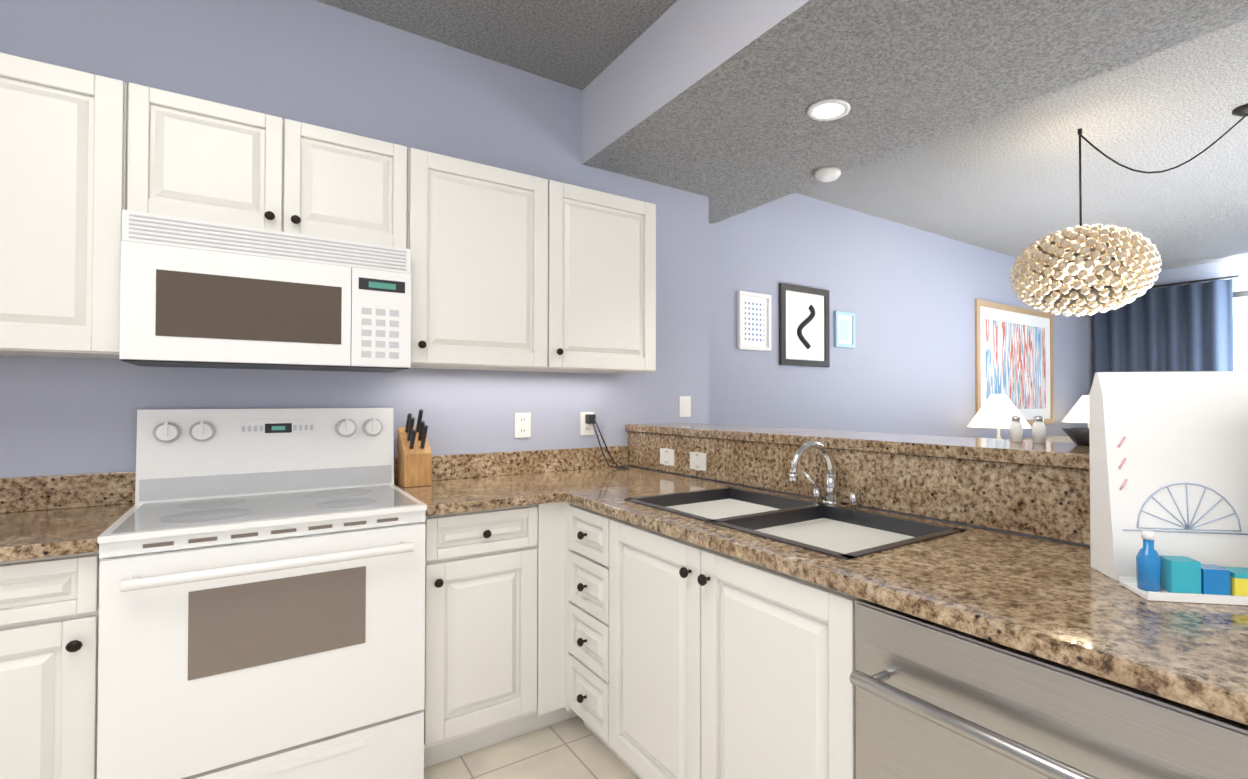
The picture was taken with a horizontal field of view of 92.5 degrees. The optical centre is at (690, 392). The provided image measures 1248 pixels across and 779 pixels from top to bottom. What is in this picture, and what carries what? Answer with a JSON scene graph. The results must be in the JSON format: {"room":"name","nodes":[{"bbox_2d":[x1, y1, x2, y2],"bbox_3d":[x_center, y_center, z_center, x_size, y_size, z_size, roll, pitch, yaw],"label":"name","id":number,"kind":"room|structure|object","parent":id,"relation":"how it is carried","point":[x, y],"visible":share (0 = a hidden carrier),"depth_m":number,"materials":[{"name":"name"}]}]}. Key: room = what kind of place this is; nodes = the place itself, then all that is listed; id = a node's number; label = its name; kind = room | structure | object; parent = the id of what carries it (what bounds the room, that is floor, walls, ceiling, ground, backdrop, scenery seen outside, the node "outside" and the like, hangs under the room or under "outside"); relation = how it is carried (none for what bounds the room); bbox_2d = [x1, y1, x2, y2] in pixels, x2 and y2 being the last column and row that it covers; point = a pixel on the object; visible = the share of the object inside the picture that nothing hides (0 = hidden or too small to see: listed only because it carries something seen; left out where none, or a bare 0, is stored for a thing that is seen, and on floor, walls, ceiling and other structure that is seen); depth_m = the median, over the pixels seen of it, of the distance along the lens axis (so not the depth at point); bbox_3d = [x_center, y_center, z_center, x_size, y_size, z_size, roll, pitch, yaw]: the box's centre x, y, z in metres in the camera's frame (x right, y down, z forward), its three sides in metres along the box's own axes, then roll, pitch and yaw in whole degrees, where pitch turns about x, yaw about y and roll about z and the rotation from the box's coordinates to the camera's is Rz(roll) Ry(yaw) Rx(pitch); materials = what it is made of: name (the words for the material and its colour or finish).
{"room":"kitchen","nodes":[
{"label":"kitchen","id":0,"kind":"room"},
{"bbox_2d":[0,0,708,477],"bbox_3d":[-1.616,-0.113,2.464,3.905,2.800,0.500,1,-1,-36],"label":"wall","id":1,"kind":"structure","parent":0,"point":[314,62],"depth_m":2.37,"materials":[{"name":"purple paint"}]},
{"bbox_2d":[0,52,131,358],"bbox_3d":[-1.909,-0.512,1.736,0.412,0.800,0.329,1,-1,-36],"label":"upper cabinet","id":2,"kind":"object","parent":1,"relation":"attached to","point":[66,133],"depth_m":1.65,"materials":[{"name":"white paint"}]},
{"bbox_2d":[132,83,307,233],"bbox_3d":[-1.569,-0.716,1.987,0.427,0.386,0.329,1,-1,-36],"label":"upper cabinet","id":3,"kind":"object","parent":1,"relation":"attached to","point":[193,158],"depth_m":1.85,"materials":[{"name":"white paint"}]},
{"bbox_2d":[119,209,410,372],"bbox_3d":[-1.415,-0.300,2.051,0.754,0.429,0.400,1,-1,-36],"label":"over-the-range microwave","id":4,"kind":"object","parent":3,"relation":"attached to","point":[194,293],"visible":1,"depth_m":1.86,"materials":[{"name":"white plastic"}]},
{"bbox_2d":[0,446,627,511],"bbox_3d":[-1.639,0.316,2.116,3.258,0.105,0.018,1,-1,-36],"label":"backsplash","id":5,"kind":"structure","parent":1,"relation":"attached to","point":[17,494],"depth_m":1.96,"materials":[{"name":"brown stone"}]},
{"bbox_2d":[304,124,411,251],"bbox_3d":[-1.302,-0.713,2.183,0.427,0.386,0.329,1,-1,-36],"label":"upper cabinet","id":6,"kind":"object","parent":1,"relation":"attached to","point":[360,187],"depth_m":2.08,"materials":[{"name":"white paint"}]},
{"bbox_2d":[410,148,567,371],"bbox_3d":[-0.885,-0.502,2.486,0.606,0.800,0.329,1,-1,-36],"label":"upper cabinet","id":7,"kind":"object","parent":1,"relation":"attached to","point":[489,267],"depth_m":2.35,"materials":[{"name":"white paint"}]},
{"bbox_2d":[515,413,530,437],"bbox_3d":[-0.777,0.151,2.758,0.075,0.115,0.008,1,-1,-36],"label":"outlet","id":8,"kind":"object","parent":1,"relation":"attached to","point":[522,425],"visible":1,"depth_m":2.76,"materials":[{"name":"white plastic"}]},
{"bbox_2d":[580,412,593,434],"bbox_3d":[-0.511,0.154,2.953,0.075,0.115,0.008,1,-1,-36],"label":"outlet","id":9,"kind":"object","parent":1,"relation":"attached to","point":[586,429],"visible":0.75,"depth_m":2.94,"materials":[{"name":"white plastic"}]},
{"bbox_2d":[586,414,628,468],"bbox_3d":[-0.408,0.242,2.935,0.220,0.268,0.061,0,-1,-2],"label":"cord","id":10,"kind":"object","parent":9,"relation":"attached to","point":[590,418],"visible":1,"depth_m":2.93,"materials":[{"name":"grey plastic"}]},
{"bbox_2d":[563,184,655,373],"bbox_3d":[-0.498,-0.499,2.769,0.605,0.800,0.329,1,-1,-36],"label":"upper cabinet","id":11,"kind":"object","parent":1,"relation":"attached to","point":[612,238],"depth_m":2.67,"materials":[{"name":"white paint"}]},
{"bbox_2d":[679,396,690,416],"bbox_3d":[-0.026,0.078,3.307,0.075,0.115,0.011,1,-1,-36],"label":"light switch","id":12,"kind":"object","parent":1,"relation":"attached to","point":[684,406],"visible":1,"depth_m":3.30,"materials":[{"name":"white plastic"}]},
{"bbox_2d":[424,716,637,778],"bbox_3d":[2.556,1.337,2.402,10.585,0.100,5.500,1,-1,-36],"label":"floor","id":13,"kind":"structure","parent":0,"point":[574,748],"depth_m":2.07,"materials":[{"name":"beige tile"}]},
{"bbox_2d":[0,552,99,778],"bbox_3d":[-1.876,0.836,1.576,0.528,0.880,0.598,1,-1,-36],"label":"base cabinet","id":14,"kind":"object","parent":13,"relation":"on","point":[49,609],"depth_m":1.45,"materials":[{"name":"white paint"}]},
{"bbox_2d":[0,504,134,563],"bbox_3d":[-2.211,0.375,1.313,1.387,0.034,0.637,1,-1,-36],"label":"countertop","id":15,"kind":"structure","parent":14,"relation":"on","point":[45,533],"depth_m":1.54,"materials":[{"name":"brown stone"}]},
{"bbox_2d":[97,408,426,778],"bbox_3d":[-1.318,0.668,1.906,0.754,1.225,0.712,1,-1,-36],"label":"electric range","id":16,"kind":"object","parent":13,"relation":"on","point":[261,593],"visible":1,"depth_m":1.72,"materials":[{"name":"white metal"}]},
{"bbox_2d":[423,508,519,767],"bbox_3d":[-0.891,0.845,2.297,0.393,0.880,0.598,1,-1,-36],"label":"base cabinet","id":17,"kind":"object","parent":13,"relation":"on","point":[472,701],"depth_m":2.04,"materials":[{"name":"white paint"}]},
{"bbox_2d":[394,464,699,515],"bbox_3d":[-0.589,0.390,2.500,1.113,0.034,0.637,1,-1,-36],"label":"countertop","id":18,"kind":"structure","parent":17,"relation":"on","point":[473,493],"depth_m":2.34,"materials":[{"name":"brown stone"}]},
{"bbox_2d":[397,409,431,487],"bbox_3d":[-1.097,0.219,2.373,0.100,0.304,0.182,1,-1,-36],"label":"knife block","id":19,"kind":"object","parent":18,"relation":"on","point":[414,460],"visible":1,"depth_m":2.35,"materials":[{"name":"brown wood"}]},
{"bbox_2d":[520,500,563,734],"bbox_3d":[-0.698,0.847,2.417,0.184,0.880,0.632,1,-1,-36],"label":"base cabinet","id":20,"kind":"object","parent":13,"relation":"on","point":[541,521],"depth_m":2.19,"materials":[{"name":"white paint"}]},
{"bbox_2d":[564,504,603,739],"bbox_3d":[-0.101,0.845,2.263,0.639,0.880,0.435,1,-1,-36],"label":"base cabinet","id":21,"kind":"object","parent":13,"relation":"on","point":[583,531],"depth_m":2.10,"materials":[{"name":"white paint"}]},
{"bbox_2d":[600,516,679,778],"bbox_3d":[0.155,0.841,1.913,0.639,0.880,0.563,1,-1,-36],"label":"base cabinet","id":22,"kind":"object","parent":13,"relation":"on","point":[646,624],"depth_m":1.79,"materials":[{"name":"white paint"}]},
{"bbox_2d":[680,544,855,778],"bbox_3d":[0.414,0.836,1.560,0.639,0.880,0.562,1,-1,-36],"label":"base cabinet","id":23,"kind":"object","parent":13,"relation":"on","point":[768,659],"depth_m":1.36,"materials":[{"name":"white paint"}]},
{"bbox_2d":[564,480,1247,724],"bbox_3d":[0.417,0.376,1.529,0.638,0.038,2.119,1,-1,-36],"label":"countertop","id":24,"kind":"structure","parent":23,"relation":"on","point":[1045,599],"depth_m":1.03,"materials":[{"name":"brown stone"}]},
{"bbox_2d":[620,484,967,559],"bbox_3d":[0.247,0.457,1.787,0.478,0.194,0.948,1,-1,-36],"label":"sink","id":25,"kind":"object","parent":24,"relation":"in","point":[844,531],"depth_m":1.77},
{"bbox_2d":[789,441,859,507],"bbox_3d":[0.400,0.260,1.902,0.222,0.210,0.209,1,-1,-36],"label":"faucet","id":26,"kind":"object","parent":24,"relation":"on","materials":[{"name":"silver metal"}]},
{"bbox_2d":[1089,371,1247,580],"bbox_3d":[0.933,0.157,1.146,0.270,0.395,0.096,0,-1,10],"label":"gift bag","id":27,"kind":"object","parent":24,"relation":"on","point":[1169,459],"visible":1,"depth_m":1.12,"materials":[{"name":"white paper"}]},
{"bbox_2d":[1119,530,1247,604],"bbox_3d":[0.884,0.299,1.036,0.200,0.108,0.090,0,-1,10],"label":"tray","id":28,"kind":"object","parent":24,"relation":"on","point":[1158,577],"visible":0.98,"depth_m":1.02,"materials":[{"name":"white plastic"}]},
{"bbox_2d":[1022,436,1071,442],"bbox_3d":[3.918,0.907,5.952,1.360,0.850,1.050,1,-1,-36],"label":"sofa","id":29,"kind":"object","parent":13,"relation":"on","point":[1058,439],"visible":0.02,"depth_m":6.43,"materials":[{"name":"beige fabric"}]},
{"bbox_2d":[849,599,1247,778],"bbox_3d":[0.720,0.831,1.032,0.663,0.868,0.644,1,-1,-36],"label":"stainless steel dishwasher","id":30,"kind":"object","parent":13,"relation":"on","point":[935,700],"visible":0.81,"depth_m":0.91,"materials":[{"name":"grey metal"}]},
{"bbox_3d":[2.900,1.027,5.571,0.600,0.600,0.500,1,-1,-36],"label":"end table","id":31,"kind":"object","parent":13,"relation":"on","visible":0},
{"bbox_2d":[967,394,1030,438],"bbox_3d":[2.900,0.371,5.579,0.540,0.710,0.540,1,-1,-36],"label":"table lamp","id":32,"kind":"object","parent":31,"relation":"on","point":[998,411],"visible":0.6,"depth_m":5.46,"materials":[{"name":"white fabric"}]},
{"bbox_3d":[4.574,1.043,6.796,0.600,0.600,0.500,1,-1,-36],"label":"end table","id":33,"kind":"object","parent":13,"relation":"on","visible":0},
{"bbox_2d":[1062,395,1088,427],"bbox_3d":[4.574,0.387,6.805,0.540,0.710,0.540,1,-1,-36],"label":"table lamp","id":34,"kind":"object","parent":33,"relation":"on","point":[1078,412],"visible":0.25,"depth_m":6.73,"materials":[{"name":"white fabric"}]},
{"bbox_2d":[315,0,1247,269],"bbox_3d":[2.556,-1.563,2.438,10.585,0.100,5.500,1,-1,-36],"label":"ceiling","id":35,"kind":"structure","parent":0,"point":[1005,182],"depth_m":3.60,"materials":[{"name":"white paint"}]},
{"bbox_2d":[582,0,1247,223],"bbox_3d":[1.255,-1.340,1.483,1.150,0.369,5.300,1,-1,-36],"label":"soffit","id":36,"kind":"structure","parent":35,"relation":"attached to","point":[713,100],"depth_m":2.21,"materials":[{"name":"white paint"}]},
{"bbox_2d":[815,167,840,181],"bbox_3d":[0.707,-1.117,3.050,0.130,0.034,0.130,1,-1,-36],"label":"smoke detector","id":37,"kind":"object","parent":36,"relation":"attached to","point":[826,174],"visible":1,"depth_m":3.01,"materials":[{"name":"white plastic"}]},
{"bbox_2d":[807,99,849,120],"bbox_3d":[0.559,-1.139,2.396,0.170,0.008,0.170,1,-1,-36],"label":"recessed light","id":38,"kind":"object","parent":36,"relation":"attached to","point":[828,109],"visible":1,"depth_m":2.39,"materials":[{"name":"white"}]},
{"bbox_2d":[1009,104,1247,316],"bbox_3d":[2.378,-0.969,3.282,0.866,1.066,1.051,1,-1,-36],"label":"pendant chandelier","id":39,"kind":"object","parent":35,"relation":"hanging from","point":[1077,261],"visible":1,"depth_m":3.17,"materials":[{"name":"beige"}]},
{"bbox_2d":[630,465,1090,547],"bbox_3d":[0.540,0.735,2.035,0.120,1.095,2.718,1,-1,-36],"label":"wall","id":40,"kind":"structure","parent":0,"point":[1065,542],"depth_m":1.75,"materials":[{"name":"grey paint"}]},
{"bbox_2d":[625,423,1089,545],"bbox_3d":[0.638,0.258,2.081,0.395,0.213,2.767,1,-1,-36],"label":"backsplash","id":41,"kind":"structure","parent":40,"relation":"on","point":[1029,487],"depth_m":1.76,"materials":[{"name":"stone"}]},
{"bbox_2d":[660,448,674,465],"bbox_3d":[-0.108,0.301,2.782,0.008,0.080,0.115,1,-1,-36],"label":"outlet","id":42,"kind":"object","parent":41,"relation":"attached to","point":[667,456],"visible":1,"depth_m":2.77,"materials":[{"name":"white plastic"}]},
{"bbox_2d":[690,452,706,470],"bbox_3d":[0.034,0.299,2.588,0.008,0.080,0.115,1,-1,-36],"label":"outlet","id":43,"kind":"object","parent":41,"relation":"attached to","point":[698,461],"visible":1,"depth_m":2.58,"materials":[{"name":"white plastic"}]},
{"bbox_2d":[709,193,1092,442],"bbox_3d":[2.536,-0.071,5.752,6.680,2.800,0.100,1,-1,-36],"label":"wall","id":44,"kind":"structure","parent":0,"point":[907,295],"depth_m":4.92,"materials":[{"name":"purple paint"}]},
{"bbox_2d":[737,290,770,350],"bbox_3d":[0.452,-0.496,4.152,0.300,0.400,0.025,1,-1,-36],"label":"framed picture","id":45,"kind":"object","parent":44,"relation":"attached to","point":[753,321],"visible":0.98,"depth_m":4.14,"materials":[{"name":"white"}]},
{"bbox_2d":[779,283,829,366],"bbox_3d":[0.865,-0.495,4.450,0.520,0.595,0.035,1,-1,-36],"label":"picture frame","id":46,"kind":"object","parent":44,"relation":"attached to","point":[804,325],"visible":0.98,"depth_m":4.44,"materials":[{"name":"grey"}]},
{"bbox_2d":[834,311,854,347],"bbox_3d":[1.230,-0.499,4.722,0.230,0.280,0.025,1,-1,-36],"label":"picture frame","id":47,"kind":"object","parent":44,"relation":"attached to","point":[844,329],"visible":0.92,"depth_m":4.72,"materials":[{"name":"blue"}]},
{"bbox_2d":[975,299,1053,424],"bbox_3d":[3.534,-0.282,6.406,1.700,1.280,0.025,1,-1,-36],"label":"painting","id":48,"kind":"object","parent":44,"relation":"attached to","point":[1014,354],"visible":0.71,"depth_m":6.39,"materials":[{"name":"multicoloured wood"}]},
{"bbox_2d":[1092,258,1247,291],"bbox_3d":[6.786,-0.074,5.517,0.100,2.800,5.300,1,-1,-36],"label":"wall","id":49,"kind":"structure","parent":0,"point":[1239,267],"depth_m":6.70,"materials":[{"name":"grey paint"}]},
{"bbox_2d":[1093,275,1238,379],"bbox_3d":[5.517,0.029,6.991,0.094,2.592,1.440,1,-1,-36],"label":"curtain","id":50,"kind":"object","parent":49,"relation":"hanging from","point":[1174,327],"visible":0.23,"depth_m":6.86,"materials":[{"name":"blue fabric"}]},
{"bbox_2d":[1233,290,1247,370],"bbox_3d":[6.708,0.102,5.613,0.050,2.450,3.350,1,-1,-36],"label":"window","id":51,"kind":"structure","parent":49,"relation":"in","point":[1240,318],"depth_m":6.52,"materials":[{"name":"white glass"}]}
]}

